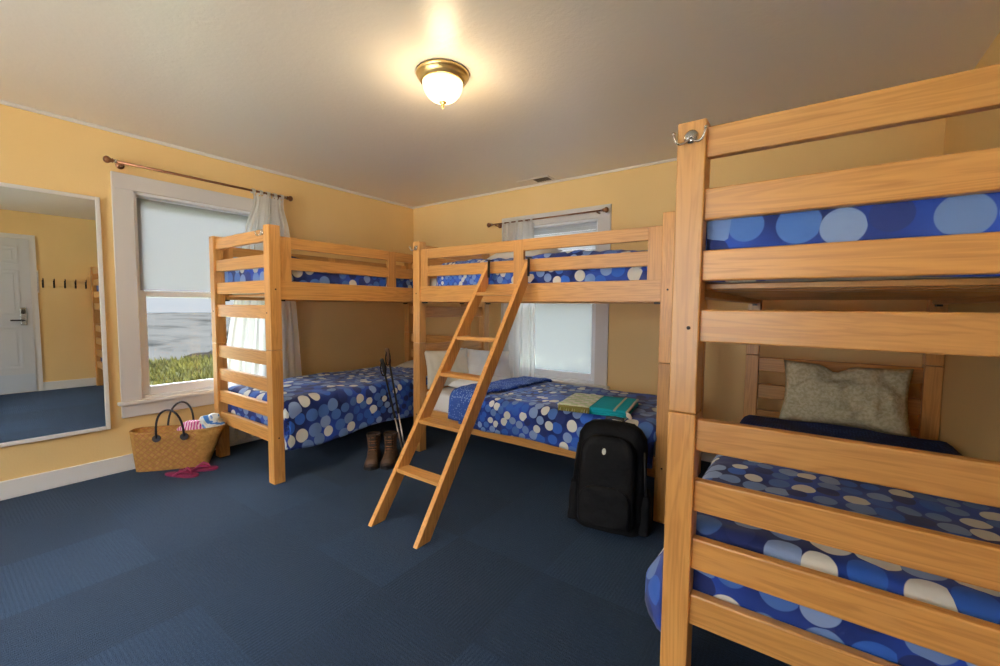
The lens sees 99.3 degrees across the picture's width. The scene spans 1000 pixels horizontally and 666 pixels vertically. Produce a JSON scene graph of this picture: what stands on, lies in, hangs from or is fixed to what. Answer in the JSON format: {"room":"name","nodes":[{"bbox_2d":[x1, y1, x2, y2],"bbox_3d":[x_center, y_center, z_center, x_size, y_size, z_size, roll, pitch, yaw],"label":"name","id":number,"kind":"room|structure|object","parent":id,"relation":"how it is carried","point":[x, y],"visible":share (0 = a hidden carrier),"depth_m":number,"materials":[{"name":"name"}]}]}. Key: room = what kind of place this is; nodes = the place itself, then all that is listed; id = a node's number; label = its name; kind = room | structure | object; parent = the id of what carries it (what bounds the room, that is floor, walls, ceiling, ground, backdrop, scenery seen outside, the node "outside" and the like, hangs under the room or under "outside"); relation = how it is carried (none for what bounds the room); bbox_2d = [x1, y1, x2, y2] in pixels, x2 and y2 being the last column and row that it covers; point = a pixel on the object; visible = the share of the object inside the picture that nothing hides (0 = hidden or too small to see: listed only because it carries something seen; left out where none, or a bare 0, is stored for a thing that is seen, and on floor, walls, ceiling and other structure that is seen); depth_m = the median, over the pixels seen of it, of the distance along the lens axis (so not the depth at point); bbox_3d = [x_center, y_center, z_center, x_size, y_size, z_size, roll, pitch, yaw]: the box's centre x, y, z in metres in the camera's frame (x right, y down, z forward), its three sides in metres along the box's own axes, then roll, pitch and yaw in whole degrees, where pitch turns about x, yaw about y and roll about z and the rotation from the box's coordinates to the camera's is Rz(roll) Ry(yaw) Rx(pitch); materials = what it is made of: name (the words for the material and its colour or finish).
{"room":"dormitory","nodes":[
{"label":"dormitory","id":0,"kind":"room"},
{"bbox_2d":[0,104,413,481],"bbox_3d":[-2.674,-0.213,3.120,0.160,2.390,5.620,3,4,36],"label":"wall","id":1,"kind":"structure","parent":0,"point":[37,150],"depth_m":3.23,"materials":[{"name":"yellow paint"}]},
{"bbox_2d":[0,182,110,446],"bbox_3d":[-2.896,-0.109,2.666,0.021,1.585,0.620,3,4,37],"label":"wall mirror","id":2,"kind":"object","parent":1,"relation":"attached to","point":[54,381],"visible":1,"depth_m":2.71,"materials":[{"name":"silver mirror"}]},
{"bbox_2d":[0,437,260,500],"bbox_3d":[-2.613,0.926,3.139,0.016,0.115,5.300,3,4,36],"label":"baseboard","id":3,"kind":"structure","parent":1,"relation":"attached to","point":[21,486],"depth_m":2.80,"materials":[{"name":"white paint"}]},
{"bbox_2d":[110,171,253,417],"bbox_3d":[-2.381,-0.281,3.467,0.185,1.718,1.206,3,4,36],"label":"window","id":4,"kind":"structure","parent":1,"relation":"in","point":[161,244],"depth_m":3.17,"materials":[{"name":"white paint"}]},
{"bbox_2d":[136,198,247,291],"bbox_3d":[-2.389,-0.668,3.451,0.002,0.668,0.870,3,4,36],"label":"roller shade","id":5,"kind":"object","parent":4,"relation":"attached to","point":[173,237],"depth_m":3.30,"materials":[{"name":"white fabric"}]},
{"bbox_2d":[103,155,292,200],"bbox_3d":[-2.286,-1.187,3.357,0.110,0.052,1.285,3,4,36],"label":"curtain rod","id":6,"kind":"object","parent":1,"relation":"attached to","point":[119,164],"visible":0.91,"depth_m":3.12,"materials":[{"name":"brown metal"}]},
{"bbox_2d":[227,188,301,441],"bbox_3d":[-2.084,-0.163,3.661,0.070,2.115,0.790,3,4,36],"label":"curtain","id":7,"kind":"object","parent":6,"relation":"hanging from","point":[249,333],"visible":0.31,"depth_m":3.66,"materials":[{"name":"white fabric"}]},
{"bbox_2d":[0,100,413,208],"bbox_3d":[-2.591,-1.391,2.994,0.020,0.022,5.300,3,4,36],"label":"trim","id":8,"kind":"structure","parent":1,"relation":"attached to","point":[3,102],"depth_m":3.17,"materials":[{"name":"white paint"}]},
{"bbox_2d":[0,416,791,665],"bbox_3d":[-0.782,1.132,1.827,4.855,0.100,5.620,3,4,36],"label":"floor","id":9,"kind":"structure","parent":0,"point":[227,565],"depth_m":1.93,"materials":[{"name":"carpet"}]},
{"bbox_2d":[129,401,226,471],"bbox_3d":[-2.352,0.755,3.122,0.589,0.464,0.284,-1,4,-19],"label":"straw basket","id":10,"kind":"object","parent":9,"relation":"on","point":[154,448],"visible":0.9,"depth_m":3.06,"materials":[{"name":"beige wicker"}]},
{"bbox_2d":[177,420,203,430],"bbox_3d":[-2.267,0.706,3.151,0.222,0.124,0.118,0,4,-14],"label":"striped towel","id":11,"kind":"object","parent":10,"relation":"in","point":[190,424],"visible":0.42,"depth_m":3.11,"materials":[{"name":"pink fabric"}]},
{"bbox_2d":[199,413,224,427],"bbox_3d":[-2.161,0.668,3.174,0.196,0.137,0.100,0,4,-14],"label":"cloth","id":12,"kind":"object","parent":10,"relation":"in","point":[213,419],"visible":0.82,"depth_m":3.14,"materials":[{"name":"fabric"}]},
{"bbox_2d":[165,467,198,477],"bbox_3d":[-2.226,0.972,2.967,0.250,0.052,0.096,1,4,6],"label":"flip flop","id":13,"kind":"object","parent":9,"relation":"on","point":[182,473],"visible":1,"depth_m":2.95,"materials":[{"name":"pink plastic"}]},
{"bbox_2d":[179,461,217,471],"bbox_3d":[-2.178,0.966,3.067,0.250,0.052,0.096,0,4,-14],"label":"flip flop","id":14,"kind":"object","parent":9,"relation":"on","point":[199,468],"visible":0.82,"depth_m":3.06,"materials":[{"name":"pink plastic"}]},
{"bbox_2d":[209,224,470,484],"bbox_3d":[-1.285,0.092,3.852,0.935,1.717,2.062,3,4,36],"label":"bunk bed","id":15,"kind":"object","parent":9,"relation":"on","point":[277,285],"visible":0.67,"depth_m":3.07,"materials":[{"name":"brown wood"}]},
{"bbox_2d":[233,293,264,294],"bbox_3d":[-1.262,-0.400,3.847,0.786,0.150,1.880,3,4,36],"label":"mattress","id":16,"kind":"object","parent":15,"relation":"on","point":[249,293],"visible":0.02,"depth_m":3.13,"materials":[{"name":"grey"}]},
{"bbox_2d":[225,256,412,287],"bbox_3d":[-1.271,-0.477,3.829,0.830,0.227,1.882,3,4,36],"label":"duvet","id":17,"kind":"object","parent":16,"relation":"on","point":[250,274],"visible":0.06,"depth_m":3.18,"materials":[{"name":"fabric"}]},
{"bbox_3d":[-1.271,0.556,3.906,0.786,0.205,1.880,3,4,36],"label":"mattress","id":18,"kind":"object","parent":15,"relation":"on","visible":0},
{"bbox_2d":[228,366,427,449],"bbox_3d":[-1.357,0.571,3.727,0.928,0.373,1.536,3,4,36],"label":"duvet","id":19,"kind":"object","parent":18,"relation":"on","point":[320,408],"visible":0.77,"depth_m":3.25,"materials":[{"name":"fabric"}]},
{"bbox_2d":[396,360,412,367],"bbox_3d":[-0.799,0.359,4.501,0.620,0.150,0.376,3,4,36],"label":"pillow","id":20,"kind":"object","parent":18,"relation":"on","point":[409,364],"visible":0.15,"depth_m":4.48,"materials":[{"name":"beige fabric"}]},
{"bbox_2d":[364,431,381,470],"bbox_3d":[-0.966,0.881,3.221,0.114,0.225,0.292,0,4,-10],"label":"boot","id":21,"kind":"object","parent":9,"relation":"on","point":[374,456],"visible":1,"depth_m":3.22,"materials":[{"name":"brown leather"}]},
{"bbox_2d":[380,430,397,469],"bbox_3d":[-0.847,0.881,3.244,0.114,0.225,0.292,0,4,-6],"label":"boot","id":22,"kind":"object","parent":9,"relation":"on","point":[390,457],"visible":1,"depth_m":3.24,"materials":[{"name":"brown leather"}]},
{"bbox_2d":[380,358,402,453],"bbox_3d":[-0.864,0.597,3.385,0.295,0.772,0.070,3,4,34],"label":"trekking pole","id":23,"kind":"object","parent":9,"relation":"on","point":[382,363],"visible":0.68,"depth_m":3.40,"materials":[{"name":"grey metal"}]},
{"bbox_2d":[385,348,404,445],"bbox_3d":[-0.838,0.556,3.407,0.315,0.852,0.064,4,5,43],"label":"trekking pole","id":24,"kind":"object","parent":9,"relation":"on","point":[387,351],"visible":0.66,"depth_m":3.43,"materials":[{"name":"grey metal"}]},
{"bbox_2d":[368,257,532,548],"bbox_3d":[-0.252,0.278,2.559,0.416,1.524,1.009,3,4,36],"label":"ladder","id":25,"kind":"object","parent":9,"relation":"on","point":[443,482],"visible":1,"depth_m":2.48,"materials":[{"name":"brown wood"}]},
{"bbox_2d":[409,211,706,523],"bbox_3d":[0.370,0.143,3.260,2.041,1.717,0.964,3,4,36],"label":"bunk bed","id":26,"kind":"object","parent":9,"relation":"on","point":[659,257],"visible":0.64,"depth_m":2.71,"materials":[{"name":"brown wood"}]},
{"bbox_2d":[430,278,435,285],"bbox_3d":[0.374,-0.348,3.248,1.880,0.150,0.786,3,4,36],"label":"mattress","id":27,"kind":"object","parent":26,"relation":"on","point":[432,280],"visible":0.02,"depth_m":3.42,"materials":[{"name":"grey fabric"}]},
{"bbox_2d":[436,249,647,285],"bbox_3d":[0.442,-0.430,3.192,1.762,0.279,0.826,3,4,36],"label":"duvet","id":28,"kind":"object","parent":27,"relation":"on","point":[624,273],"visible":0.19,"depth_m":2.73,"materials":[{"name":"fabric"}]},
{"bbox_2d":[487,249,562,259],"bbox_3d":[0.196,-0.644,3.530,0.540,0.187,0.388,3,4,32],"label":"pillow","id":29,"kind":"object","parent":28,"relation":"on","point":[507,255],"visible":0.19,"depth_m":3.41,"materials":[{"name":"white fabric"}]},
{"bbox_2d":[426,386,655,455],"bbox_3d":[0.365,0.608,3.308,1.880,0.205,0.786,3,4,36],"label":"mattress","id":30,"kind":"object","parent":26,"relation":"on","point":[442,404],"visible":0.07,"depth_m":3.43,"materials":[{"name":"white fabric"}]},
{"bbox_2d":[424,348,468,388],"bbox_3d":[-0.440,0.294,3.596,0.421,0.313,0.135,-2,4,-35],"label":"pillow","id":31,"kind":"object","parent":30,"relation":"on","point":[434,359],"visible":0.62,"depth_m":3.53,"materials":[{"name":"beige fabric"}]},
{"bbox_2d":[448,376,509,387],"bbox_3d":[-0.168,0.425,3.703,0.380,0.122,0.560,3,4,36],"label":"pillow","id":32,"kind":"object","parent":30,"relation":"on","point":[460,382],"visible":0.22,"depth_m":3.55,"materials":[{"name":"white fabric"}]},
{"bbox_2d":[460,348,510,377],"bbox_3d":[-0.130,0.298,3.819,0.522,0.342,0.216,-1,4,-20],"label":"pillow","id":33,"kind":"object","parent":30,"relation":"on","point":[476,359],"visible":0.53,"depth_m":3.77,"materials":[{"name":"white fabric"}]},
{"bbox_2d":[448,376,656,468],"bbox_3d":[0.500,0.565,3.163,1.547,0.293,0.953,3,4,36],"label":"duvet","id":34,"kind":"object","parent":30,"relation":"on","point":[526,407],"visible":0.66,"depth_m":2.95,"materials":[{"name":"fabric"}]},
{"bbox_2d":[558,393,638,419],"bbox_3d":[0.649,0.463,2.742,0.462,0.042,0.431,2,4,27],"label":"books","id":35,"kind":"object","parent":34,"relation":"on","point":[603,405],"visible":1,"depth_m":2.66,"materials":[{"name":"teal paper"}]},
{"bbox_2d":[567,416,652,536],"bbox_3d":[0.610,0.770,2.337,0.445,0.598,0.356,2,4,28],"label":"backpack","id":36,"kind":"object","parent":9,"relation":"on","point":[608,492],"visible":1,"depth_m":2.23,"materials":[{"name":"black fabric"}]},
{"bbox_2d":[660,64,999,665],"bbox_3d":[1.451,0.245,1.785,0.940,1.717,2.062,3,4,36],"label":"bunk bed","id":37,"kind":"object","parent":9,"relation":"on","point":[935,332],"visible":0.91,"depth_m":1.06,"materials":[{"name":"brown wood"}]},
{"bbox_2d":[715,277,999,283],"bbox_3d":[1.476,-0.247,1.778,0.786,0.150,1.880,3,4,36],"label":"mattress","id":38,"kind":"object","parent":37,"relation":"on","point":[864,278],"visible":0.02,"depth_m":1.07,"materials":[{"name":"grey fabric"}]},
{"bbox_2d":[705,192,999,281],"bbox_3d":[1.458,-0.299,1.750,0.817,0.261,1.902,3,4,36],"label":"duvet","id":39,"kind":"object","parent":38,"relation":"on","point":[976,213],"visible":0.37,"depth_m":1.00,"materials":[{"name":"fabric"}]},
{"bbox_3d":[1.467,0.705,1.837,0.786,0.215,1.880,3,4,36],"label":"mattress","id":40,"kind":"object","parent":37,"relation":"on","visible":0},
{"bbox_2d":[645,415,999,665],"bbox_3d":[1.319,0.728,1.721,1.046,0.409,1.599,3,4,36],"label":"duvet","id":41,"kind":"object","parent":40,"relation":"on","point":[980,522],"visible":0.4,"depth_m":1.25,"materials":[{"name":"fabric"}]},
{"bbox_2d":[779,360,913,436],"bbox_3d":[1.971,0.362,2.448,0.280,0.357,0.604,-2,4,-37],"label":"pillow","id":42,"kind":"object","parent":40,"relation":"on","point":[874,399],"visible":0.98,"depth_m":2.37,"materials":[{"name":"beige fabric"}]},
{"bbox_2d":[0,0,999,206],"bbox_3d":[-0.759,-1.363,1.673,4.855,0.120,5.620,3,4,36],"label":"ceiling","id":43,"kind":"structure","parent":0,"point":[329,92],"depth_m":2.14,"materials":[{"name":"white paint"}]},
{"bbox_2d":[416,59,468,108],"bbox_3d":[-0.294,-1.242,2.183,0.272,0.176,0.272,3,4,36],"label":"ceiling light","id":44,"kind":"object","parent":43,"relation":"attached to","point":[443,81],"visible":1,"depth_m":2.11,"materials":[{"name":"gold metal"}]},
{"bbox_2d":[517,175,553,184],"bbox_3d":[0.333,-1.430,3.986,0.340,0.013,0.130,3,4,36],"label":"ceiling vent","id":45,"kind":"object","parent":43,"relation":"in","point":[542,178],"visible":1,"depth_m":3.97,"materials":[{"name":"beige metal"}]},
{"bbox_2d":[414,118,945,428],"bbox_3d":[0.827,-0.233,3.961,4.535,2.390,0.160,3,4,36],"label":"wall","id":46,"kind":"structure","parent":0,"point":[638,197],"depth_m":3.44,"materials":[{"name":"yellow paint"}]},
{"bbox_2d":[413,158,676,208],"bbox_3d":[0.785,-1.413,3.815,4.535,0.018,0.020,3,4,36],"label":"trim","id":47,"kind":"structure","parent":46,"relation":"attached to","point":[673,159],"depth_m":3.97,"materials":[{"name":"white paint"}]},
{"bbox_2d":[487,207,608,227],"bbox_3d":[0.417,-1.087,4.044,1.310,0.052,0.110,3,4,36],"label":"curtain rod","id":48,"kind":"object","parent":46,"relation":"attached to","point":[606,209],"visible":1,"depth_m":3.96,"materials":[{"name":"brown metal"}]},
{"bbox_2d":[501,217,534,377],"bbox_3d":[0.193,-0.150,4.221,0.440,1.940,0.073,3,4,36],"label":"curtain","id":49,"kind":"object","parent":48,"relation":"hanging from","point":[520,343],"visible":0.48,"depth_m":4.20,"materials":[{"name":"white fabric"}]},
{"bbox_2d":[502,204,611,388],"bbox_3d":[0.524,-0.296,4.136,1.206,1.718,0.185,3,4,36],"label":"window","id":50,"kind":"structure","parent":46,"relation":"in","point":[571,339],"depth_m":4.01,"materials":[{"name":"white glass"}]},
{"bbox_2d":[534,222,596,251],"bbox_3d":[0.534,-0.707,4.119,0.870,0.647,0.017,3,4,36],"label":"blind","id":51,"kind":"object","parent":50,"relation":"attached to","point":[578,228],"depth_m":4.02,"materials":[{"name":"white fabric"}]},
{"bbox_2d":[701,451,716,461],"bbox_3d":[0.765,0.906,3.960,4.535,0.115,0.016,3,4,36],"label":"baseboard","id":52,"kind":"structure","parent":46,"relation":"attached to","point":[705,456],"depth_m":3.33,"materials":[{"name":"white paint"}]},
{"bbox_2d":[939,32,999,461],"bbox_3d":[1.133,-0.008,0.381,0.160,2.390,5.620,3,4,36],"label":"wall","id":53,"kind":"structure","parent":0,"point":[970,404],"depth_m":1.93,"materials":[{"name":"yellow paint"}]},
{"label":"outside","id":54,"kind":"structure","parent":0,"visible":0},
{"bbox_2d":[147,312,230,361],"bbox_3d":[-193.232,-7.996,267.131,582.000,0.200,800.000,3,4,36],"label":"sea","id":55,"kind":"structure","parent":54,"point":[175,334],"depth_m":145.64,"materials":[{"name":"grey liquid"}]},
{"bbox_2d":[183,350,212,358],"bbox_3d":[-52.680,4.476,84.499,11.820,2.780,20.147,3,4,36],"label":"rock","id":56,"kind":"object","parent":55,"relation":"in","point":[211,351],"visible":0.09,"depth_m":81.20,"materials":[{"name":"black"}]},
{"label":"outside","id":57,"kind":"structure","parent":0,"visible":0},
{"bbox_3d":[-5.027,1.434,6.949,7.800,1.259,14.000,3,4,36],"label":"lawn","id":58,"kind":"structure","parent":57,"visible":0},
{"bbox_2d":[149,353,212,385],"bbox_3d":[-4.814,0.757,7.122,7.319,0.200,5.930,3,4,36],"label":"grass","id":59,"kind":"structure","parent":58,"relation":"on","point":[158,369],"depth_m":8.04,"materials":[{"name":"green plant"}]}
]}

